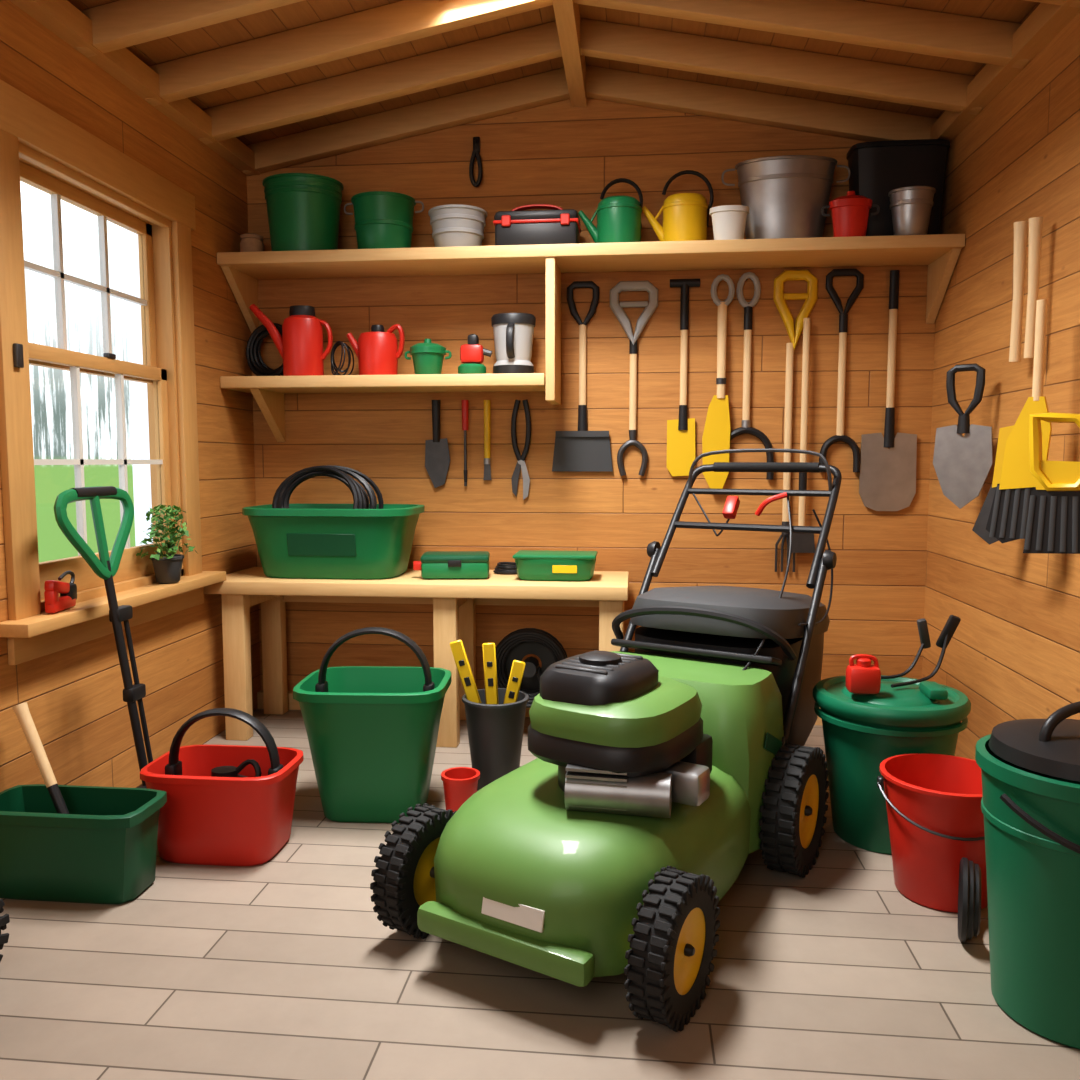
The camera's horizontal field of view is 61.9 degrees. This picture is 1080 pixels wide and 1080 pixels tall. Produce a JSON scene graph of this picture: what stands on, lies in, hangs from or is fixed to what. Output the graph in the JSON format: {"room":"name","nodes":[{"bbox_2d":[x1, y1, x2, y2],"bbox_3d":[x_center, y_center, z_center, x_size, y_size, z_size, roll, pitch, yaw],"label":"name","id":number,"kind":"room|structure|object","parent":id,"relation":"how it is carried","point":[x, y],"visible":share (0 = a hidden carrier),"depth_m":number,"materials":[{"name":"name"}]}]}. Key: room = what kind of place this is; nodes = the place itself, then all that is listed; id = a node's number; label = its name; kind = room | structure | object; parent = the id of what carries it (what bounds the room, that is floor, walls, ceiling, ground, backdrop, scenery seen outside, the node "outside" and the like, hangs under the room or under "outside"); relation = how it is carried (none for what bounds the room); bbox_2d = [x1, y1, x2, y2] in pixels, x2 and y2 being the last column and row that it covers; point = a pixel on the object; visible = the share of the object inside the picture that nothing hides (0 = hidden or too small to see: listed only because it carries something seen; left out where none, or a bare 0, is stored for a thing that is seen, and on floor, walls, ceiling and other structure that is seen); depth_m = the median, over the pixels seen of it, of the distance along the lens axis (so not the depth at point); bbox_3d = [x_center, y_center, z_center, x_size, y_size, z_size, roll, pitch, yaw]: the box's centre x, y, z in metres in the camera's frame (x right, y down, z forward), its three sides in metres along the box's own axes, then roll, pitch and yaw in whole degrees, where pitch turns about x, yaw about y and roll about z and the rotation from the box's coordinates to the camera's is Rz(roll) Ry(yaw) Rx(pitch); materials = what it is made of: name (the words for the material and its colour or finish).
{"room":"garden shed","nodes":[
{"label":"garden shed","id":0,"kind":"room"},
{"bbox_2d":[0,0,260,791],"bbox_3d":[-1.450,-0.260,1.594,0.160,2.340,4.400,1,5,6],"label":"wall","id":1,"kind":"structure","parent":0,"point":[73,695],"depth_m":2.98,"materials":[{"name":"brown wood"}]},
{"bbox_2d":[0,79,225,664],"bbox_3d":[-1.312,-0.451,2.744,0.190,1.460,1.100,1,5,6],"label":"window","id":2,"kind":"structure","parent":1,"relation":"in","point":[40,148],"depth_m":2.66,"materials":[{"name":"brown wood"}]},
{"bbox_2d":[44,571,76,612],"bbox_3d":[-1.304,0.139,2.456,0.032,0.101,0.152,0,5,-4],"label":"gun","id":3,"kind":"object","parent":2,"relation":"on","point":[54,603],"visible":1,"depth_m":2.42,"materials":[{"name":"red plastic"}]},
{"bbox_2d":[136,504,194,583],"bbox_3d":[-1.236,0.010,2.993,0.156,0.265,0.252,1,5,6],"label":"potted plant","id":4,"kind":"object","parent":2,"relation":"on","point":[167,567],"visible":1,"depth_m":2.97,"materials":[{"name":"green plant"}]},
{"bbox_2d":[0,709,1079,1079],"bbox_3d":[-0.072,0.968,1.556,2.930,0.100,4.600,1,5,6],"label":"floor","id":5,"kind":"structure","parent":0,"point":[284,967],"depth_m":1.80,"materials":[{"name":"beige wood"}]},
{"bbox_2d":[0,898,9,961],"bbox_3d":[-1.168,0.791,1.748,0.075,0.240,0.240,2,6,26],"label":"wheel","id":6,"kind":"object","parent":5,"relation":"on","point":[4,919],"visible":1,"depth_m":1.83,"materials":[{"name":"grey rubber"}]},
{"bbox_2d":[0,784,166,903],"bbox_3d":[-1.148,0.748,2.210,0.420,0.225,0.196,1,5,6],"label":"tub","id":7,"kind":"object","parent":5,"relation":"on","point":[103,851],"visible":0.98,"depth_m":2.14,"materials":[{"name":"green plastic"}]},
{"bbox_2d":[12,702,68,813],"bbox_3d":[-1.189,0.628,2.229,0.285,0.437,0.034,2,5,22],"label":"hand hoe","id":8,"kind":"object","parent":7,"relation":"in","point":[22,712],"visible":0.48,"depth_m":2.23,"materials":[{"name":"brown wood"}]},
{"bbox_2d":[54,486,152,787],"bbox_3d":[-1.135,0.342,2.505,0.213,0.980,0.348,1,5,6],"label":"tool","id":9,"kind":"object","parent":5,"relation":"on","point":[105,568],"visible":0.73,"depth_m":2.50,"materials":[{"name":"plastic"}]},
{"bbox_2d":[140,708,302,865],"bbox_3d":[-0.852,0.646,2.433,0.388,0.389,0.268,1,5,6],"label":"plastic tub","id":10,"kind":"object","parent":5,"relation":"on","point":[204,819],"visible":0.98,"depth_m":2.34,"materials":[{"name":"red plastic"}]},
{"bbox_2d":[211,759,261,776],"bbox_3d":[-0.847,0.709,2.438,0.195,0.230,0.160,1,5,6],"label":"sprayer","id":11,"kind":"object","parent":10,"relation":"in","point":[221,771],"visible":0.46,"depth_m":2.43,"materials":[{"name":"black plastic"}]},
{"bbox_2d":[293,627,451,822],"bbox_3d":[-0.493,0.537,2.704,0.438,0.558,0.348,0,5,2],"label":"plastic bin","id":12,"kind":"object","parent":5,"relation":"on","point":[372,731],"visible":1,"depth_m":2.59,"materials":[{"name":"green plastic"}]},
{"bbox_2d":[204,567,628,747],"bbox_3d":[-0.446,0.442,3.495,1.567,0.610,0.455,1,5,6],"label":"workbench","id":13,"kind":"object","parent":5,"relation":"on","point":[454,601],"visible":0.79,"depth_m":3.36,"materials":[{"name":"brown wood"}]},
{"bbox_2d":[242,504,424,578],"bbox_3d":[-0.790,0.001,3.495,0.652,0.265,0.412,1,5,6],"label":"tub","id":14,"kind":"object","parent":13,"relation":"on","point":[304,541],"visible":0.96,"depth_m":3.33,"materials":[{"name":"green plastic"}]},
{"bbox_2d":[272,465,383,508],"bbox_3d":[-0.843,-0.134,3.494,0.413,0.311,0.265,1,5,6],"label":"garden hose","id":15,"kind":"object","parent":14,"relation":"in","point":[281,498],"visible":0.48,"depth_m":3.49,"materials":[{"name":"black plastic"}]},
{"bbox_2d":[413,551,489,578],"bbox_3d":[-0.336,0.095,3.420,0.288,0.089,0.172,0,5,-2],"label":"tool case","id":16,"kind":"object","parent":13,"relation":"on","point":[433,564],"visible":1,"depth_m":3.35,"materials":[{"name":"green plastic"}]},
{"bbox_2d":[493,562,516,573],"bbox_3d":[-0.119,0.109,3.545,0.130,0.040,0.098,1,5,6],"label":"extension cord","id":17,"kind":"object","parent":13,"relation":"on","point":[502,567],"visible":0.72,"depth_m":3.51,"materials":[{"name":"black plastic"}]},
{"bbox_2d":[513,550,597,580],"bbox_3d":[0.060,0.096,3.383,0.305,0.095,0.195,1,5,6],"label":"storage box","id":18,"kind":"object","parent":13,"relation":"on","point":[539,565],"visible":1,"depth_m":3.30,"materials":[{"name":"green plastic"}]},
{"bbox_2d":[441,767,479,811],"bbox_3d":[-0.231,0.752,2.627,0.113,0.144,0.113,1,5,6],"label":"plant pot","id":19,"kind":"object","parent":5,"relation":"on","point":[459,783],"visible":0.56,"depth_m":2.59,"materials":[{"name":"red plastic"}]},
{"bbox_2d":[462,688,528,790],"bbox_3d":[-0.138,0.646,2.804,0.208,0.324,0.208,1,5,6],"label":"bucket","id":20,"kind":"object","parent":5,"relation":"on","point":[495,731],"visible":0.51,"depth_m":2.73,"materials":[{"name":"grey plastic"}]},
{"bbox_2d":[450,640,480,702],"bbox_3d":[-0.190,0.549,2.776,0.177,0.487,0.013,1,5,6],"label":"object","id":21,"kind":"object","parent":20,"relation":"in","point":[457,647],"visible":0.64,"depth_m":2.76,"materials":[{"name":"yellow plastic"}]},
{"bbox_2d":[482,643,498,703],"bbox_3d":[-0.149,0.552,2.796,0.058,0.471,0.013,1,5,6],"label":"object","id":22,"kind":"object","parent":20,"relation":"in","point":[489,651],"visible":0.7,"depth_m":2.78,"materials":[{"name":"yellow plastic"}]},
{"bbox_2d":[503,660,524,703],"bbox_3d":[-0.108,0.580,2.819,0.126,0.416,0.013,1,5,6],"label":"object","id":23,"kind":"object","parent":20,"relation":"in","point":[517,670],"visible":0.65,"depth_m":2.80,"materials":[{"name":"yellow plastic"}]},
{"bbox_2d":[495,628,567,707],"bbox_3d":[-0.038,0.543,3.435,0.298,0.417,0.104,1,5,6],"label":"hose reel","id":24,"kind":"object","parent":5,"relation":"on","point":[519,643],"visible":0.52,"depth_m":3.42,"materials":[{"name":"black plastic"}]},
{"bbox_2d":[370,448,841,1031],"bbox_3d":[0.336,0.303,2.378,0.727,1.100,1.600,3,6,32],"label":"lawn mower","id":25,"kind":"object","parent":5,"relation":"on","point":[659,767],"depth_m":1.92,"materials":[{"name":"green paint"}]},
{"bbox_2d":[813,675,970,854],"bbox_3d":[0.973,0.610,2.520,0.410,0.446,0.410,1,5,6],"label":"bin","id":26,"kind":"object","parent":5,"relation":"on","point":[861,731],"visible":0.81,"depth_m":2.40,"materials":[{"name":"green plastic"}]},
{"bbox_2d":[846,654,880,693],"bbox_3d":[0.876,0.361,2.438,0.085,0.106,0.060,1,5,6],"label":"can","id":27,"kind":"object","parent":26,"relation":"on","point":[862,677],"visible":1,"depth_m":2.41,"materials":[{"name":"red plastic"}]},
{"bbox_2d":[881,615,960,687],"bbox_3d":[1.060,0.306,2.565,0.240,0.189,0.120,-2,5,-19],"label":"handle","id":28,"kind":"object","parent":26,"relation":"on","point":[952,623],"visible":0.9,"depth_m":2.56,"materials":[{"name":"black plastic"}]},
{"bbox_2d":[877,753,987,912],"bbox_3d":[0.983,0.712,2.189,0.322,0.299,0.304,1,5,6],"label":"plastic bucket","id":29,"kind":"object","parent":5,"relation":"on","point":[935,815],"visible":0.7,"depth_m":2.11,"materials":[{"name":"red plastic"}]},
{"bbox_2d":[958,857,980,941],"bbox_3d":[0.944,0.791,1.978,0.041,0.176,0.176,2,5,24],"label":"wheel","id":30,"kind":"object","parent":5,"relation":"on","point":[969,888],"visible":1,"depth_m":1.92,"materials":[{"name":"black plastic"}]},
{"bbox_2d":[975,701,1079,1049],"bbox_3d":[1.020,0.601,1.705,0.398,0.606,0.366,-2,5,-19],"label":"trash can","id":31,"kind":"object","parent":5,"relation":"on","point":[1030,768],"visible":1,"depth_m":1.63,"materials":[{"name":"green plastic"}]},
{"bbox_2d":[67,0,1039,144],"bbox_3d":[-0.072,-1.523,1.338,2.930,0.319,4.600,1,5,6],"label":"ceiling","id":32,"kind":"structure","parent":0,"point":[306,12],"depth_m":3.03,"materials":[{"name":"brown wood"}]},
{"bbox_2d":[76,0,303,56],"bbox_3d":[-0.641,-1.560,2.485,1.377,0.357,0.055,1,5,6],"label":"ceiling beam","id":33,"kind":"structure","parent":32,"relation":"attached to","point":[120,24],"depth_m":2.52,"materials":[{"name":"brown wood"}]},
{"bbox_2d":[145,0,552,105],"bbox_3d":[-0.603,-1.592,2.841,1.377,0.357,0.055,1,5,6],"label":"ceiling beam","id":34,"kind":"structure","parent":32,"relation":"attached to","point":[403,21],"depth_m":2.83,"materials":[{"name":"brown wood"}]},
{"bbox_2d":[199,21,561,143],"bbox_3d":[-0.565,-1.623,3.198,1.377,0.357,0.055,1,5,6],"label":"ceiling beam","id":35,"kind":"structure","parent":32,"relation":"attached to","point":[539,43],"depth_m":3.17,"materials":[{"name":"brown wood"}]},
{"bbox_2d":[243,68,569,175],"bbox_3d":[-0.527,-1.655,3.565,1.377,0.357,0.055,1,5,6],"label":"ceiling beam","id":36,"kind":"structure","parent":32,"relation":"attached to","point":[548,87],"depth_m":3.54,"materials":[{"name":"brown wood"}]},
{"bbox_2d":[586,65,936,141],"bbox_3d":[0.831,-1.643,3.422,1.387,0.357,0.055,1,5,6],"label":"ceiling beam","id":37,"kind":"structure","parent":32,"relation":"attached to","point":[677,95],"depth_m":3.40,"materials":[{"name":"brown wood"}]},
{"bbox_2d":[580,18,981,114],"bbox_3d":[0.792,-1.611,3.056,1.387,0.357,0.055,1,5,6],"label":"ceiling beam","id":38,"kind":"structure","parent":32,"relation":"attached to","point":[940,90],"depth_m":3.03,"materials":[{"name":"brown wood"}]},
{"bbox_2d":[574,0,1028,68],"bbox_3d":[0.755,-1.579,2.699,1.387,0.357,0.055,1,5,6],"label":"ceiling beam","id":39,"kind":"structure","parent":32,"relation":"attached to","point":[967,38],"depth_m":2.66,"materials":[{"name":"brown wood"}]},
{"bbox_2d":[1026,0,1079,7],"bbox_3d":[0.717,-1.548,2.343,1.387,0.357,0.055,1,5,6],"label":"ceiling beam","id":40,"kind":"structure","parent":32,"relation":"attached to","point":[1076,3],"depth_m":2.31,"materials":[{"name":"brown wood"}]},
{"bbox_2d":[247,98,934,724],"bbox_3d":[0.161,-0.570,3.648,2.930,2.600,0.140,1,5,6],"label":"wall","id":41,"kind":"structure","parent":0,"point":[560,154],"depth_m":3.60,"materials":[{"name":"brown wood"}]},
{"bbox_2d":[220,373,544,441],"bbox_3d":[-0.592,-0.514,3.549,1.253,0.245,0.298,1,5,6],"label":"wall shelf","id":42,"kind":"object","parent":41,"relation":"attached to","point":[268,392],"visible":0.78,"depth_m":3.43,"materials":[{"name":"brown wood"}]},
{"bbox_2d":[246,323,282,375],"bbox_3d":[-1.084,-0.766,3.656,0.217,0.229,0.116,1,5,6],"label":"garden hose","id":43,"kind":"object","parent":42,"relation":"on","point":[255,362],"visible":0.52,"depth_m":3.65,"materials":[{"name":"black plastic"}]},
{"bbox_2d":[249,304,332,375],"bbox_3d":[-0.967,-0.777,3.501,0.332,0.284,0.133,1,5,6],"label":"watering can","id":44,"kind":"object","parent":42,"relation":"on","point":[300,345],"visible":0.88,"depth_m":3.45,"materials":[{"name":"red plastic"}]},
{"bbox_2d":[331,341,353,374],"bbox_3d":[-0.785,-0.709,3.530,0.077,0.140,0.157,1,5,6],"label":"cable bundle","id":45,"kind":"object","parent":42,"relation":"on","point":[333,365],"visible":0.93,"depth_m":3.53,"materials":[{"name":"black plastic"}]},
{"bbox_2d":[346,324,404,374],"bbox_3d":[-0.642,-0.742,3.539,0.204,0.208,0.144,4,6,37],"label":"watering can","id":46,"kind":"object","parent":42,"relation":"on","point":[377,352],"visible":0.84,"depth_m":3.48,"materials":[{"name":"red plastic"}]},
{"bbox_2d":[404,339,451,373],"bbox_3d":[-0.435,-0.708,3.497,0.141,0.147,0.141,-4,7,-42],"label":"pot","id":47,"kind":"object","parent":42,"relation":"on","point":[427,357],"visible":0.82,"depth_m":3.45,"materials":[{"name":"green plastic"}]},
{"bbox_2d":[458,334,491,373],"bbox_3d":[-0.258,-0.713,3.481,0.122,0.160,0.110,-3,6,-31],"label":"spray bottle","id":48,"kind":"object","parent":42,"relation":"on","point":[472,354],"visible":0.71,"depth_m":3.45,"materials":[{"name":"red plastic"}]},
{"bbox_2d":[491,313,535,373],"bbox_3d":[-0.106,-0.753,3.494,0.174,0.237,0.166,-5,7,-42],"label":"plastic jug","id":49,"kind":"object","parent":42,"relation":"on","point":[513,332],"visible":0.82,"depth_m":3.44,"materials":[{"name":"grey plastic"}]},
{"bbox_2d":[425,400,449,487],"bbox_3d":[-0.419,-0.391,3.678,0.106,0.358,0.022,1,5,6],"label":"trowel","id":50,"kind":"object","parent":41,"relation":"attached to","point":[437,456],"visible":1,"depth_m":3.68,"materials":[{"name":"black metal"}]},
{"bbox_2d":[461,400,468,485],"bbox_3d":[-0.304,-0.394,3.666,0.029,0.349,0.018,1,5,6],"label":"screwdriver","id":51,"kind":"object","parent":41,"relation":"attached to","point":[465,403],"visible":1,"depth_m":3.65,"materials":[{"name":"red plastic"}]},
{"bbox_2d":[469,137,482,186],"bbox_3d":[-0.253,-1.495,3.556,0.054,0.199,0.032,1,5,6],"label":"wall hook","id":52,"kind":"object","parent":41,"relation":"attached to","point":[476,140],"visible":1,"depth_m":3.55,"materials":[{"name":"black plastic"}]},
{"bbox_2d":[483,400,490,479],"bbox_3d":[-0.214,-0.405,3.655,0.032,0.324,0.018,1,5,6],"label":"chisel","id":53,"kind":"object","parent":41,"relation":"attached to","point":[487,460],"visible":1,"depth_m":3.65,"materials":[{"name":"orange plastic"}]},
{"bbox_2d":[511,399,530,499],"bbox_3d":[-0.077,-0.365,3.644,0.082,0.406,0.013,1,5,6],"label":"pruning shears","id":54,"kind":"object","parent":41,"relation":"attached to","point":[520,464],"visible":1,"depth_m":3.64,"materials":[{"name":"black plastic"}]},
{"bbox_2d":[552,0,586,106],"bbox_3d":[-0.077,-1.567,1.335,0.060,0.130,4.400,1,5,6],"label":"ridge beam","id":55,"kind":"structure","parent":41,"relation":"attached to","point":[567,14],"depth_m":3.04,"materials":[{"name":"brown wood"}]},
{"bbox_2d":[552,281,612,471],"bbox_3d":[0.170,-0.650,3.592,0.245,0.750,0.026,1,5,6],"label":"shovel","id":56,"kind":"object","parent":41,"relation":"hanging from","point":[582,450],"visible":1,"depth_m":3.61,"materials":[{"name":"black plastic"}]},
{"bbox_2d":[217,234,964,404],"bbox_3d":[0.142,-0.811,3.446,2.726,0.565,0.298,1,5,6],"label":"wall shelf","id":57,"kind":"object","parent":41,"relation":"attached to","point":[940,252],"visible":1,"depth_m":3.35,"materials":[{"name":"brown wood"}]},
{"bbox_2d":[240,233,263,251],"bbox_3d":[-1.136,-1.154,3.552,0.092,0.097,0.092,1,5,6],"label":"storage jar","id":58,"kind":"object","parent":57,"relation":"on","point":[250,242],"visible":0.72,"depth_m":3.51,"materials":[{"name":"ceramic"}]},
{"bbox_2d":[262,173,342,250],"bbox_3d":[-0.923,-1.246,3.521,0.310,0.285,0.279,1,5,6],"label":"plastic bucket","id":59,"kind":"object","parent":57,"relation":"on","point":[303,209],"visible":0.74,"depth_m":3.42,"materials":[{"name":"green plastic"}]},
{"bbox_2d":[344,191,423,248],"bbox_3d":[-0.605,-1.208,3.491,0.243,0.215,0.241,-3,6,-35],"label":"plastic bucket","id":60,"kind":"object","parent":57,"relation":"on","point":[383,219],"visible":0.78,"depth_m":3.40,"materials":[{"name":"green plastic"}]},
{"bbox_2d":[428,204,486,246],"bbox_3d":[-0.315,-1.178,3.463,0.226,0.160,0.226,1,5,6],"label":"metal basin","id":61,"kind":"object","parent":57,"relation":"on","point":[453,225],"visible":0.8,"depth_m":3.38,"materials":[{"name":"metal"}]},
{"bbox_2d":[493,204,580,245],"bbox_3d":[-0.008,-1.183,3.427,0.320,0.176,0.186,1,5,6],"label":"toolbox","id":62,"kind":"object","parent":57,"relation":"on","point":[557,225],"visible":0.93,"depth_m":3.35,"materials":[{"name":"black plastic"}]},
{"bbox_2d":[578,178,642,242],"bbox_3d":[0.279,-1.227,3.409,0.221,0.267,0.172,4,6,37],"label":"watering can","id":63,"kind":"object","parent":57,"relation":"on","point":[618,217],"visible":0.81,"depth_m":3.33,"materials":[{"name":"green plastic"}]},
{"bbox_2d":[642,170,713,240],"bbox_3d":[0.519,-1.242,3.400,0.270,0.298,0.138,1,5,6],"label":"watering can","id":64,"kind":"object","parent":57,"relation":"on","point":[685,215],"visible":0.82,"depth_m":3.35,"materials":[{"name":"yellow plastic"}]},
{"bbox_2d":[709,205,748,239],"bbox_3d":[0.686,-1.141,3.265,0.142,0.120,0.088,1,5,6],"label":"plant pot","id":65,"kind":"object","parent":57,"relation":"on","point":[728,221],"visible":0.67,"depth_m":3.23,"materials":[{"name":"white plastic"}]},
{"bbox_2d":[721,155,850,238],"bbox_3d":[0.917,-1.248,3.372,0.472,0.315,0.186,1,5,6],"label":"galvanized bucket","id":66,"kind":"object","parent":57,"relation":"on","point":[785,196],"visible":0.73,"depth_m":3.31,"materials":[{"name":"metal"}]},
{"bbox_2d":[821,191,879,236],"bbox_3d":[1.108,-1.160,3.213,0.203,0.167,0.082,1,5,6],"label":"pot","id":67,"kind":"object","parent":57,"relation":"on","point":[850,212],"visible":0.91,"depth_m":3.19,"materials":[{"name":"red plastic"}]},
{"bbox_2d":[846,139,949,235],"bbox_3d":[1.319,-1.268,3.338,0.348,0.360,0.172,1,5,6],"label":"bucket","id":68,"kind":"object","parent":57,"relation":"on","point":[877,168],"visible":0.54,"depth_m":3.26,"materials":[{"name":"black plastic"}]},
{"bbox_2d":[888,186,935,234],"bbox_3d":[1.322,-1.158,3.206,0.158,0.165,0.123,1,5,6],"label":"galvanized bucket","id":69,"kind":"object","parent":57,"relation":"on","point":[910,206],"visible":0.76,"depth_m":3.17,"materials":[{"name":"metal"}]},
{"bbox_2d":[610,281,657,475],"bbox_3d":[0.370,-0.637,3.573,0.190,0.766,0.031,1,5,6],"label":"fork","id":70,"kind":"object","parent":41,"relation":"attached to","point":[650,307],"visible":1,"depth_m":3.55,"materials":[{"name":"grey metal"}]},
{"bbox_2d":[667,279,699,475],"bbox_3d":[0.565,-0.637,3.553,0.121,0.770,0.024,1,5,6],"label":"shovel","id":71,"kind":"object","parent":41,"relation":"attached to","point":[681,431],"visible":0.98,"depth_m":3.56,"materials":[{"name":"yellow plastic"}]},
{"bbox_2d":[702,274,734,488],"bbox_3d":[0.697,-0.611,3.521,0.116,0.840,0.023,1,5,6],"label":"shovel","id":72,"kind":"object","parent":41,"relation":"hanging from","point":[716,434],"visible":0.97,"depth_m":3.53,"materials":[{"name":"yellow plastic"}]},
{"bbox_2d":[730,272,773,479],"bbox_3d":[0.811,-0.640,3.526,0.222,0.804,0.027,1,5,6],"label":"fork","id":73,"kind":"object","parent":41,"relation":"hanging from","point":[748,306],"visible":0.94,"depth_m":3.52,"materials":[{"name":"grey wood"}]},
{"bbox_2d":[773,270,817,571],"bbox_3d":[0.988,-0.458,3.524,0.166,1.174,0.031,1,5,6],"label":"fork","id":74,"kind":"object","parent":41,"relation":"attached to","point":[810,298],"visible":0.93,"depth_m":3.48,"materials":[{"name":"yellow wood"}]},
{"bbox_2d":[787,318,814,552],"bbox_3d":[1.027,-0.402,3.500,0.108,0.908,0.018,1,5,6],"label":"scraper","id":75,"kind":"object","parent":41,"relation":"hanging from","point":[801,542],"visible":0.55,"depth_m":3.50,"materials":[{"name":"brown wood"}]},
{"bbox_2d":[819,269,863,471],"bbox_3d":[1.170,-0.653,3.487,0.156,0.778,0.025,1,5,6],"label":"fork","id":76,"kind":"object","parent":41,"relation":"hanging from","point":[843,316],"visible":0.91,"depth_m":3.48,"materials":[{"name":"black wood"}]},
{"bbox_2d":[859,270,916,510],"bbox_3d":[1.354,-0.570,3.475,0.214,0.919,0.025,1,5,6],"label":"shovel","id":77,"kind":"object","parent":41,"relation":"attached to","point":[887,481],"visible":1,"depth_m":3.50,"materials":[{"name":"grey metal"}]},
{"bbox_2d":[922,0,1079,759],"bbox_3d":[1.305,-0.235,1.305,0.160,2.340,4.400,1,5,6],"label":"wall","id":78,"kind":"structure","parent":0,"point":[1013,651],"depth_m":2.77,"materials":[{"name":"brown wood"}]},
{"bbox_2d":[933,363,992,508],"bbox_3d":[1.349,-0.328,2.870,0.182,0.459,0.034,5,7,44],"label":"shovel","id":79,"kind":"object","parent":78,"relation":"attached to","point":[962,465],"visible":1,"depth_m":2.87,"materials":[{"name":"grey metal"}]},
{"bbox_2d":[972,425,1013,544],"bbox_3d":[1.340,-0.163,2.613,0.144,0.355,0.019,4,6,36],"label":"broom","id":80,"kind":"object","parent":78,"relation":"attached to","point":[979,528],"visible":0.26,"depth_m":2.62,"materials":[{"name":"yellow plastic"}]},
{"bbox_2d":[1009,221,1027,361],"bbox_3d":[1.374,-0.712,2.587,0.038,0.394,0.022,2,6,26],"label":"wooden stake","id":81,"kind":"object","parent":78,"relation":"attached to","point":[1020,227],"visible":1,"depth_m":2.58,"materials":[{"name":"brown wood"}]},
{"bbox_2d":[986,299,1051,542],"bbox_3d":[1.268,-0.305,2.374,0.148,0.634,0.022,5,7,44],"label":"broom","id":82,"kind":"object","parent":78,"relation":"attached to","point":[1007,520],"visible":0.85,"depth_m":2.37,"materials":[{"name":"yellow plastic"}]},
{"bbox_2d":[1024,217,1043,357],"bbox_3d":[1.363,-0.696,2.490,0.036,0.379,0.021,2,6,26],"label":"wooden stake","id":83,"kind":"object","parent":78,"relation":"attached to","point":[1035,223],"visible":0.95,"depth_m":2.48,"materials":[{"name":"brown wood"}]},
{"bbox_2d":[1023,412,1079,553],"bbox_3d":[1.208,-0.129,2.079,0.155,0.331,0.037,5,7,44],"label":"broom","id":84,"kind":"object","parent":78,"relation":"attached to","point":[1053,520],"visible":1,"depth_m":2.09,"materials":[{"name":"yellow plastic"}]},
{"label":"outside","id":85,"kind":"structure","parent":0,"visible":0},
{"bbox_2d":[20,181,135,561],"bbox_3d":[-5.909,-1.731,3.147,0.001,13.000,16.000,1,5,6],"label":"window panes","id":86,"kind":"structure","parent":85,"point":[50,388],"depth_m":9.97,"materials":[{"name":"clear glass"}]}
]}

